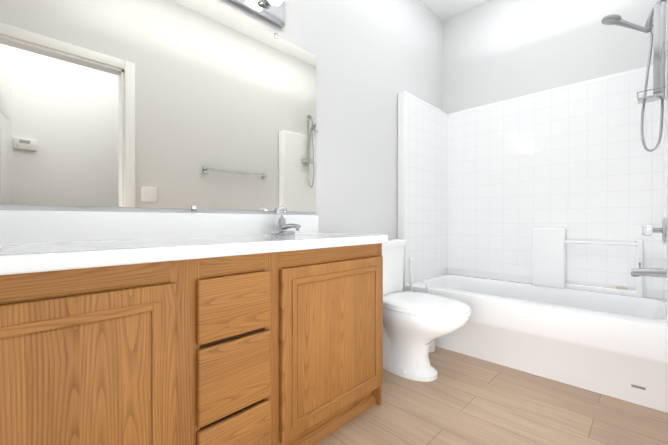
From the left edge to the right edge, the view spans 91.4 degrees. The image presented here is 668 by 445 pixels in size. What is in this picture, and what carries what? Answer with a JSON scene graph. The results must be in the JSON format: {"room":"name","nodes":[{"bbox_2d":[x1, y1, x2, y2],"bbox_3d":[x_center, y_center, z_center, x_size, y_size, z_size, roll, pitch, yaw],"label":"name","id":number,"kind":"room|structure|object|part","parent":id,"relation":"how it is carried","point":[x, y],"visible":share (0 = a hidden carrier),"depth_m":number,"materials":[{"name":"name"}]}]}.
{"room":"bathroom","nodes":[
{"label":"bathroom","id":0,"kind":"room"},
{"bbox_2d":[0,210,317,241],"bbox_3d":[-0.649,0.012,1.323,0.020,0.102,1.586,0,0,44],"label":"backsplash","id":1,"kind":"structure","parent":0,"relation":"attached to","point":[15,225],"depth_m":1.21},
{"bbox_2d":[0,0,442,238],"bbox_3d":[-0.133,-0.498,1.934,0.110,2.750,3.394,0,0,44],"label":"wall","id":2,"kind":"structure","parent":0,"point":[193,105],"depth_m":1.44,"materials":[{"name":"white paint"}]},
{"bbox_2d":[228,0,284,27],"bbox_3d":[-0.648,-1.084,1.230,0.146,0.130,1.220,0,0,44],"label":"sconce","id":3,"kind":"object","parent":2,"relation":"attached to","point":[272,11],"visible":0.98,"depth_m":1.60,"materials":[{"name":"silver metal"}]},
{"bbox_2d":[421,0,487,20],"bbox_3d":[0.423,-1.895,0.548,2.830,0.060,4.594,0,0,44],"label":"ceiling","id":4,"kind":"structure","parent":0,"point":[442,10],"depth_m":2.83,"materials":[{"name":"white paint"}]},
{"bbox_2d":[315,346,667,444],"bbox_3d":[0.423,0.915,0.564,2.830,0.060,4.594,0,0,44],"label":"floor","id":5,"kind":"structure","parent":0,"point":[462,399],"depth_m":1.49,"materials":[{"name":"wood"}]},
{"bbox_2d":[0,250,382,444],"bbox_3d":[-0.480,0.519,1.161,0.492,0.725,1.586,0,0,44],"label":"bathroom vanity","id":6,"kind":"object","parent":5,"relation":"on","point":[138,328],"depth_m":0.93,"materials":[{"name":"brown wood"}]},
{"bbox_2d":[0,230,387,293],"bbox_3d":[-0.474,0.111,1.161,0.496,0.100,1.598,0,0,44],"label":"countertop","id":7,"kind":"structure","parent":6,"relation":"on","point":[24,266],"depth_m":0.88,"materials":[{"name":"white stone"}]},
{"bbox_2d":[267,206,300,234],"bbox_3d":[-0.221,-0.012,1.581,0.157,0.141,0.156,0,0,44],"label":"faucet","id":8,"kind":"object","parent":7,"relation":"on","point":[282,227],"depth_m":1.60,"materials":[{"name":"silver metal"}]},
{"bbox_2d":[409,257,412,290],"bbox_3d":[0.551,0.560,2.335,0.116,0.629,0.114,0,0,44],"label":"plunger","id":9,"kind":"object","parent":5,"relation":"on","point":[410,259],"visible":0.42,"depth_m":2.33,"materials":[{"name":"white plastic"}]},
{"bbox_2d":[382,238,471,381],"bbox_3d":[0.447,0.494,1.944,0.712,0.765,0.448,0,0,44],"label":"toilet","id":10,"kind":"object","parent":5,"relation":"on","point":[415,324],"visible":0.73,"depth_m":1.84,"materials":[{"name":"white ceramic"}]},
{"bbox_2d":[425,283,434,351],"bbox_3d":[0.643,0.647,2.243,0.104,0.456,0.102,0,0,44],"label":"toilet brush","id":11,"kind":"object","parent":5,"relation":"on","point":[432,347],"visible":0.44,"depth_m":2.21,"materials":[{"name":"white plastic"}]},
{"bbox_2d":[397,0,667,412],"bbox_3d":[1.293,-0.182,2.240,1.522,2.115,0.760,0,0,44],"label":"bathtub","id":12,"kind":"object","parent":5,"relation":"on","point":[532,230],"visible":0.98,"depth_m":2.27,"materials":[{"name":"white plastic"}]},
{"bbox_3d":[1.740,0.137,1.808,0.136,0.339,0.150,0,0,44],"label":"tub spout mount","id":13,"kind":"part","parent":12,"relation":"part of","materials":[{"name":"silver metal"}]},
{"bbox_2d":[637,0,665,103],"bbox_3d":[1.710,-0.941,1.757,0.109,0.568,0.139,0,0,44],"label":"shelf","id":14,"kind":"object","parent":12,"relation":"attached to","point":[657,38],"depth_m":1.75,"materials":[{"name":"silver metal"}]},
{"bbox_2d":[442,0,667,113],"bbox_3d":[1.632,-0.501,2.515,1.630,2.750,0.100,0,0,44],"label":"wall","id":15,"kind":"structure","parent":0,"point":[494,51],"depth_m":2.52,"materials":[{"name":"white paint"}]}
]}

